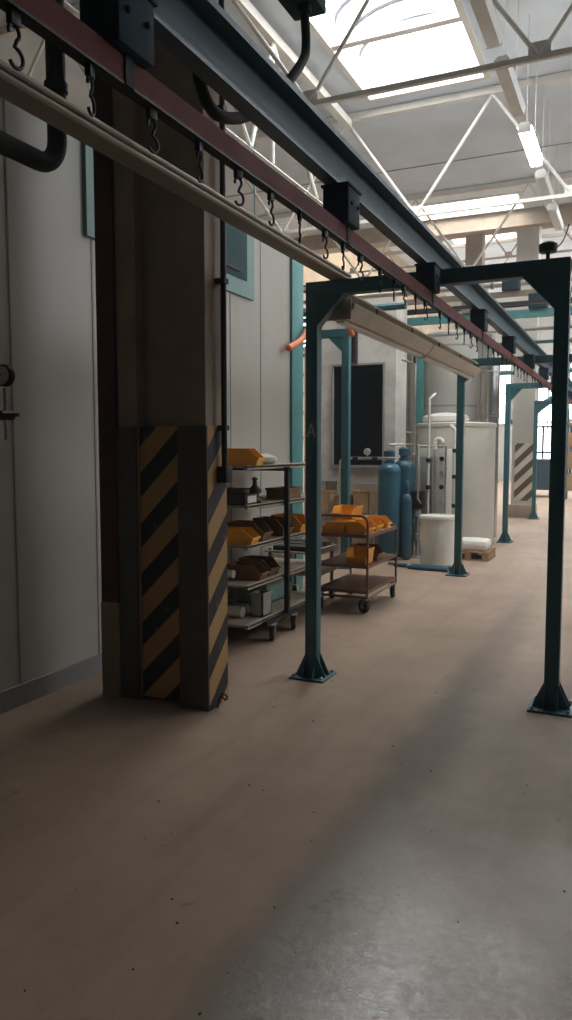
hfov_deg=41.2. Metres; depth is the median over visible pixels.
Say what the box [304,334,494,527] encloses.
wall panel
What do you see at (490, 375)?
duct
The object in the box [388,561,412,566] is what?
pipe
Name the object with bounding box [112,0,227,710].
column
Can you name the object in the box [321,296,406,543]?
wall
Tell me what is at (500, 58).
ceiling lamp
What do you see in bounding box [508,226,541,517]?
column
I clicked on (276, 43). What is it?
roof truss
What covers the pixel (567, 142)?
beam
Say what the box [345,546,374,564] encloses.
storage bin
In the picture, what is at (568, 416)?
storage rack
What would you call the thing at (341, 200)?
hanger
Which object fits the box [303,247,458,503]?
wall
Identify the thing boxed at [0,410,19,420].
tap
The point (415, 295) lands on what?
hook
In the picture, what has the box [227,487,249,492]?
crate
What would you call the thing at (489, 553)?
pallet
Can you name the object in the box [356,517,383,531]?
storage bin
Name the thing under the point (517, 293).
girder
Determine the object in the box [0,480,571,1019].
floor
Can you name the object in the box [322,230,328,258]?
hook
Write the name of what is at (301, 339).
hose
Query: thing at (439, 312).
hook
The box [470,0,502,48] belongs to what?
ceiling lamp
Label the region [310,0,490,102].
window
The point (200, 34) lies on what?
steel beam
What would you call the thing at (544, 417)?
window
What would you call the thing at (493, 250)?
ceiling
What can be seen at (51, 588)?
wall
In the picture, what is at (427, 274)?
hanger
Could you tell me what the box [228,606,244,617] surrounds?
cardboard tube
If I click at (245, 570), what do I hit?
storage bin
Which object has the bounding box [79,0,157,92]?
hanger
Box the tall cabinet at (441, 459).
[419,445,451,551]
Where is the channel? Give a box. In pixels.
[0,59,351,279]
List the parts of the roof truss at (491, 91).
gusset plate, gusset plate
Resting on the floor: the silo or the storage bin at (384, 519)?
the silo
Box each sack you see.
[261,454,276,464]
[462,537,490,550]
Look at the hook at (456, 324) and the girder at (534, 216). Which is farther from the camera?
the girder at (534, 216)
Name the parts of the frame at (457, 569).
plate, post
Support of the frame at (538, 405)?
on the floor
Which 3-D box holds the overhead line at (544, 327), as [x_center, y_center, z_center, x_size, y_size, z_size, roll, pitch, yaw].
[4.069,-2.923,12.245,14.960,0.095,0.100,2,5,25]
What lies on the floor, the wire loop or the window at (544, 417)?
the wire loop
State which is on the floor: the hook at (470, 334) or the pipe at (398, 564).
the pipe at (398, 564)
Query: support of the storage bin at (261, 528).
on the trolley at (292, 602)
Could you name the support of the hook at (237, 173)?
hanging from the rail at (48, 19)
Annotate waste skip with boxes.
[536,459,549,496]
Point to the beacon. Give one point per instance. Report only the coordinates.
(547, 247)
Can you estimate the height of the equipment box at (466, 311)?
0.360 m
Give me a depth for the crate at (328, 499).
11.87 m
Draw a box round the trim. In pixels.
[290,258,302,590]
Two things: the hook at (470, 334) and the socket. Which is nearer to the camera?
the hook at (470, 334)
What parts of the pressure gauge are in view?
stem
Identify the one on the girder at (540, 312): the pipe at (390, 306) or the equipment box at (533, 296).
the equipment box at (533, 296)
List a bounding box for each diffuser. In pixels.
[519,125,542,166]
[536,172,553,203]
[548,205,563,230]
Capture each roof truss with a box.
[0,0,571,124]
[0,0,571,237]
[64,0,351,204]
[232,70,571,233]
[258,172,571,289]
[348,237,571,273]
[383,231,571,298]
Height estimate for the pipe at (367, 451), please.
1.625 m
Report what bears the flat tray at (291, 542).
on the trolley at (330, 548)
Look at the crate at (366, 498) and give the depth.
11.61 m
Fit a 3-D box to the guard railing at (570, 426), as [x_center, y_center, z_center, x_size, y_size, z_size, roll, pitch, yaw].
[10.610,-2.176,31.369,2.400,2.600,0.089,2,5,25]
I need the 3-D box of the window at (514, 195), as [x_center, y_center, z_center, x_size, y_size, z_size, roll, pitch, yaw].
[3.871,-7.022,16.651,2.640,0.820,1.140,2,5,25]
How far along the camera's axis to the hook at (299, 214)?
2.88 m
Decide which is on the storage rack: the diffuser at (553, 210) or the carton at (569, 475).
the carton at (569, 475)
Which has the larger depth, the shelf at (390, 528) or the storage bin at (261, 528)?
the shelf at (390, 528)
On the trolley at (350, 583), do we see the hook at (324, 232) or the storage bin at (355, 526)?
the storage bin at (355, 526)
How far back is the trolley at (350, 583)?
7.62 m
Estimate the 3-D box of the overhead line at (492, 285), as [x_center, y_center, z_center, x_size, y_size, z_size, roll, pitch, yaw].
[5.407,-4.547,15.033,14.960,0.133,0.140,2,5,25]
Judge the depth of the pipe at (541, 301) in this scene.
12.40 m
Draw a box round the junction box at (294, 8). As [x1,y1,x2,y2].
[278,0,325,20]
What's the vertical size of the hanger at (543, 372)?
0.236 m
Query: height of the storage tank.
2.225 m
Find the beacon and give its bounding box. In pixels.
[539,224,569,258]
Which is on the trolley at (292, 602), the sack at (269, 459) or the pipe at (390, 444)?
the sack at (269, 459)
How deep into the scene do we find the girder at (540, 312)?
13.88 m
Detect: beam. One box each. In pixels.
[153,0,571,391]
[226,142,571,197]
[496,67,525,116]
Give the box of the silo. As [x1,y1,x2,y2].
[424,329,477,421]
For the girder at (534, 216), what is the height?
0.360 m
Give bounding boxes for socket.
[442,567,448,572]
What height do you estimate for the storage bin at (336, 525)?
0.117 m
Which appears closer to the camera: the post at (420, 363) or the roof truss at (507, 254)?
the post at (420, 363)
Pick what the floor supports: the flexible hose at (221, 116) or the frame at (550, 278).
the frame at (550, 278)
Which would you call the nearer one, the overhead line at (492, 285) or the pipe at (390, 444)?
the pipe at (390, 444)
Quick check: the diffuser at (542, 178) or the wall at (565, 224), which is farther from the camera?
the wall at (565, 224)
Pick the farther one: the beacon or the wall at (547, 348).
the wall at (547, 348)
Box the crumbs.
[24,676,565,1014]
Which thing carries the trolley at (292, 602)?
on the floor
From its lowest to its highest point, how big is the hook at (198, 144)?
0.113 m
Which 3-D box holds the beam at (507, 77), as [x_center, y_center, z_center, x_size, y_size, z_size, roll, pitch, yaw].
[2.421,-4.518,8.188,0.170,0.080,1.180,2,5,25]
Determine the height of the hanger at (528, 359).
0.236 m
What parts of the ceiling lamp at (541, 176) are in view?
drop rod, drop rod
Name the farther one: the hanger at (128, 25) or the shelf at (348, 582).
the shelf at (348, 582)
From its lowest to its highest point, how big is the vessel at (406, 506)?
1.160 m
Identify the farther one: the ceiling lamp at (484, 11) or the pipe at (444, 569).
the pipe at (444, 569)
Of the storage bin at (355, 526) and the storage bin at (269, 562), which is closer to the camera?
the storage bin at (269, 562)
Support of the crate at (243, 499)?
on the trolley at (292, 602)
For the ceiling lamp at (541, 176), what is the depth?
10.97 m
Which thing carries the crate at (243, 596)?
on the trolley at (292, 602)
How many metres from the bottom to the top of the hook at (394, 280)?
0.113 m
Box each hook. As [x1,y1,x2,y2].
[6,8,24,70]
[84,63,95,116]
[146,107,159,153]
[195,141,203,182]
[233,168,244,206]
[267,192,274,226]
[297,212,301,243]
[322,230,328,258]
[341,243,344,269]
[357,255,363,280]
[378,269,381,292]
[393,279,395,300]
[401,286,405,306]
[414,294,416,314]
[423,301,427,320]
[438,311,441,328]
[455,323,457,339]
[469,333,472,347]
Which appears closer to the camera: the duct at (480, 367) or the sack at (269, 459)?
the sack at (269, 459)
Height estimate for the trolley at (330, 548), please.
0.600 m
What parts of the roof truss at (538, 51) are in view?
gusset plate, gusset plate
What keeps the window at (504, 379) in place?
in the wall at (547, 348)
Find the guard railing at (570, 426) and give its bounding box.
[537,425,571,472]
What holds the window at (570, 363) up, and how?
in the wall at (547, 348)
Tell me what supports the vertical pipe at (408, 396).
on the floor
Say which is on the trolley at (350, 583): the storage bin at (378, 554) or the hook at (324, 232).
the storage bin at (378, 554)
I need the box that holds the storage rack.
[565,410,571,499]
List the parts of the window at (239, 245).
pane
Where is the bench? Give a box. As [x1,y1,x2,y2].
[321,513,376,543]
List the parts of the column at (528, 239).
hazard plate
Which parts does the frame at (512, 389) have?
post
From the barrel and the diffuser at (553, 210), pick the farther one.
the diffuser at (553, 210)
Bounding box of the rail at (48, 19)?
[0,0,571,404]
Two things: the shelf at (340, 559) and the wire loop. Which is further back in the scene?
the shelf at (340, 559)
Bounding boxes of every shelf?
[321,526,393,534]
[321,574,391,590]
[322,553,392,564]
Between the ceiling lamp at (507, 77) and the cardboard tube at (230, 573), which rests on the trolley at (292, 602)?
the cardboard tube at (230, 573)
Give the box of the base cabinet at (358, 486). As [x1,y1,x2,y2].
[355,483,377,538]
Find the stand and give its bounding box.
[305,328,350,568]
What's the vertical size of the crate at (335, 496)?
0.280 m
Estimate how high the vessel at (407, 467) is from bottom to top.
1.640 m
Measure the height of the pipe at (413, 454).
3.000 m
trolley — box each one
[227,463,321,640]
[265,543,336,597]
[321,514,396,612]
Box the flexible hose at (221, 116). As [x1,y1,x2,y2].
[192,11,310,124]
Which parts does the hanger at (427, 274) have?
flange plate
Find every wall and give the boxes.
[0,97,291,713]
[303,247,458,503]
[317,223,571,254]
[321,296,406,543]
[459,301,571,479]
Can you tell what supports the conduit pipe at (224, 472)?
attached to the column at (172, 506)
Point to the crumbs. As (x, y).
(274, 907)
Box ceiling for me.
[388,226,571,305]
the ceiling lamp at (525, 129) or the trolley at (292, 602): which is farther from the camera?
the ceiling lamp at (525, 129)
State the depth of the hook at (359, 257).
3.51 m
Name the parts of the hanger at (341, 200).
flange plate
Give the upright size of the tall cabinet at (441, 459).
1.624 m
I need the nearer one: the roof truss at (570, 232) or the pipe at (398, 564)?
the pipe at (398, 564)
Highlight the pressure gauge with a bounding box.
[0,364,19,439]
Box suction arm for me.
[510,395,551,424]
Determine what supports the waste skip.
on the floor
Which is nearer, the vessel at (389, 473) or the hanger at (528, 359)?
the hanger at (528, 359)
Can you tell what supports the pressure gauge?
attached to the wall at (51, 588)
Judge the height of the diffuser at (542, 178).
0.080 m
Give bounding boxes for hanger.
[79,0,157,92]
[321,181,361,244]
[414,262,441,304]
[469,309,488,340]
[501,336,516,360]
[523,354,535,368]
[539,367,549,384]
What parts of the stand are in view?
post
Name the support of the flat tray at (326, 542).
on the trolley at (330, 548)
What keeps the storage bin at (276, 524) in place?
on the trolley at (292, 602)
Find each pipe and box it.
[0,0,67,172]
[214,0,231,482]
[254,141,406,316]
[303,297,571,321]
[339,448,395,553]
[388,443,420,503]
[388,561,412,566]
[394,562,451,570]
[401,358,415,553]
[406,353,410,457]
[407,565,448,572]
[426,392,435,513]
[449,424,455,514]
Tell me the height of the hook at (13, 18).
0.113 m
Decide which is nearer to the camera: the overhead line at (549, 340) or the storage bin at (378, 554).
the storage bin at (378, 554)
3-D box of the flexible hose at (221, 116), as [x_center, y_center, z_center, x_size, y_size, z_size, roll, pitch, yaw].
[-0.050,-1.892,3.109,0.161,0.905,1.181,2,5,21]
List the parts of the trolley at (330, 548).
leg, edge rail, edge rail, leg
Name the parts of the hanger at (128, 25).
flange plate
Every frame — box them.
[289,256,571,717]
[445,354,571,576]
[496,381,571,542]
[527,400,569,518]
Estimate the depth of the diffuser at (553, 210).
12.56 m
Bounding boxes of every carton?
[566,473,571,488]
[567,452,571,466]
[568,433,571,444]
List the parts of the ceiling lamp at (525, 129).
drop rod, drop rod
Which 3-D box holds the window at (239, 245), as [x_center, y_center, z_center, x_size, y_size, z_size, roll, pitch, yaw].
[-0.836,-2.292,6.289,0.050,0.660,2.500,2,5,25]
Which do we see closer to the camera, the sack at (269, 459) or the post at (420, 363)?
the sack at (269, 459)
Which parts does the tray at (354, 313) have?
plate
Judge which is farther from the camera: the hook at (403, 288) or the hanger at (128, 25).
the hook at (403, 288)
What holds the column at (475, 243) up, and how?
on the floor
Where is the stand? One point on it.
(341, 338)
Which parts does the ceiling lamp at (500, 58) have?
drop rod, drop rod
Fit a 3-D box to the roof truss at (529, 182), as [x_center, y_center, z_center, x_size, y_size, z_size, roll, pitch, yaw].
[5.281,-5.600,14.677,14.400,1.705,0.090,2,5,25]
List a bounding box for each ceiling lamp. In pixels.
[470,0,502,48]
[494,21,509,61]
[496,66,525,116]
[518,14,542,166]
[535,84,554,203]
[547,199,563,230]
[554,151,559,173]
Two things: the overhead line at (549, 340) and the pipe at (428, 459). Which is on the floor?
the pipe at (428, 459)
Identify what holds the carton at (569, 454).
on the storage rack
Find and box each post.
[92,75,120,696]
[414,357,424,532]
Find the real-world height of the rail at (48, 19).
0.072 m
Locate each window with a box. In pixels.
[82,143,253,300]
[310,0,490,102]
[417,191,527,221]
[450,232,516,247]
[499,365,511,424]
[537,388,551,458]
[568,362,571,419]
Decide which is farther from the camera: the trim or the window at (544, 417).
the window at (544, 417)
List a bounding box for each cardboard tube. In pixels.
[227,570,235,577]
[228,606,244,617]
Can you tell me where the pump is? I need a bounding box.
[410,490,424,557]
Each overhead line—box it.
[303,278,571,304]
[303,301,571,322]
[303,325,571,344]
[303,337,571,356]
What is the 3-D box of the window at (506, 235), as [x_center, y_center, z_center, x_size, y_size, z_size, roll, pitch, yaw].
[5.795,-10.164,24.679,2.440,0.820,9.140,2,5,25]
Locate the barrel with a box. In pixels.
[419,514,454,565]
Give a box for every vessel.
[377,450,400,559]
[395,447,414,556]
[401,480,411,559]
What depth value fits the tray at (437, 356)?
8.08 m
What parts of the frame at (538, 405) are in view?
post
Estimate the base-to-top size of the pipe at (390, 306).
3.389 m
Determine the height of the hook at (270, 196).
0.113 m
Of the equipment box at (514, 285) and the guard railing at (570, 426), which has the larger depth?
the guard railing at (570, 426)
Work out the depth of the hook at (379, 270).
3.78 m
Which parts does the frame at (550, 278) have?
plate, post, plate, post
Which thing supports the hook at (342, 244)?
hanging from the rail at (48, 19)
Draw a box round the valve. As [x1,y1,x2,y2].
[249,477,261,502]
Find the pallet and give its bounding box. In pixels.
[462,547,495,561]
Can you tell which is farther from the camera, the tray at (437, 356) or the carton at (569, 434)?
the carton at (569, 434)
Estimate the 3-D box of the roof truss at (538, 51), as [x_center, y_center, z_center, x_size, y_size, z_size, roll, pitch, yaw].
[1.813,-5.006,7.160,14.400,1.705,0.090,2,5,25]
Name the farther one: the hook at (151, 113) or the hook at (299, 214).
the hook at (299, 214)
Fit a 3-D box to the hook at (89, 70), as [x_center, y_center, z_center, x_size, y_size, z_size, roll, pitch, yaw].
[-0.458,-0.982,1.784,0.016,0.113,0.047,1,5,8]
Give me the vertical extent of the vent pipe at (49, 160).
3.643 m
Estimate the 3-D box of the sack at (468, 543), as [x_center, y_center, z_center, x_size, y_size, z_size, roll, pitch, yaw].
[2.744,0.493,11.305,0.540,0.172,0.480,2,5,25]
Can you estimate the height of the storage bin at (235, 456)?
0.137 m
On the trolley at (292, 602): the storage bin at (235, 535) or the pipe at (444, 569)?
the storage bin at (235, 535)
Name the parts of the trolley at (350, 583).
frame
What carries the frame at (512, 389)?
on the floor
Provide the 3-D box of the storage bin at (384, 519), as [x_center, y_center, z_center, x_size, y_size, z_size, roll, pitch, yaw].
[0.975,0.125,8.106,0.278,0.122,0.212,2,5,22]
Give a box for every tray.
[273,543,304,551]
[290,541,323,547]
[292,538,331,545]
[327,295,479,378]
[334,303,432,356]
[419,344,479,378]
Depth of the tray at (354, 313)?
6.29 m
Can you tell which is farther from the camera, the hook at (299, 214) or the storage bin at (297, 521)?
the storage bin at (297, 521)
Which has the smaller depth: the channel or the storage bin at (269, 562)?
the channel
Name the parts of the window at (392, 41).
pane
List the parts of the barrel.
lid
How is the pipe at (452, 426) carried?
on the floor
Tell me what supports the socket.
attached to the pipe at (444, 569)
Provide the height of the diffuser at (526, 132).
0.080 m
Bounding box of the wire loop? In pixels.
[217,693,227,707]
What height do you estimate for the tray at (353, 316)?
0.122 m
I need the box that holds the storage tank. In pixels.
[416,412,496,544]
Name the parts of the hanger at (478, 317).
flange plate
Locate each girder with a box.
[292,202,571,252]
[303,286,571,310]
[303,306,571,330]
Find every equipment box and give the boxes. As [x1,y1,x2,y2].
[461,301,471,313]
[502,280,520,291]
[528,292,547,308]
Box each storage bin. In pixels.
[227,448,264,465]
[227,520,272,540]
[227,527,260,544]
[227,561,269,580]
[238,555,280,575]
[253,516,293,535]
[271,513,304,531]
[321,519,347,532]
[331,505,363,518]
[344,519,375,533]
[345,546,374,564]
[351,543,384,560]
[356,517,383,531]
[365,515,391,528]
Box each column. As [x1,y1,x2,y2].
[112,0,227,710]
[465,233,485,284]
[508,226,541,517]
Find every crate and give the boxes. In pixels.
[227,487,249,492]
[227,493,257,505]
[237,578,283,602]
[249,589,272,616]
[265,486,301,499]
[321,490,336,512]
[334,494,352,505]
[352,490,375,514]
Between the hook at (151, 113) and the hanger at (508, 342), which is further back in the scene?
the hanger at (508, 342)
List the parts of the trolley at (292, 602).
shelf, shelf, shelf, shelf, shelf, edge rail, edge rail, edge rail, edge rail, edge rail, frame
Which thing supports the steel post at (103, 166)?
on the floor
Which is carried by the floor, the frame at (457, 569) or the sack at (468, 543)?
the frame at (457, 569)
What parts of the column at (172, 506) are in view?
hazard plate, guard plate, hazard plate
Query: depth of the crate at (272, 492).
6.79 m
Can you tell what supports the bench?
on the floor
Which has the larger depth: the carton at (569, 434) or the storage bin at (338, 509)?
the carton at (569, 434)
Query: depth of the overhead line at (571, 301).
14.69 m
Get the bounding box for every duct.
[479,366,500,537]
[479,367,480,421]
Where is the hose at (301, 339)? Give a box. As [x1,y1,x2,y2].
[285,327,354,350]
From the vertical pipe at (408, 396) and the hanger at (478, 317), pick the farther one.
the vertical pipe at (408, 396)
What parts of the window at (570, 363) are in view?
pane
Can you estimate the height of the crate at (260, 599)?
0.200 m
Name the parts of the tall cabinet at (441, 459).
door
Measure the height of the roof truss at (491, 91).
1.705 m

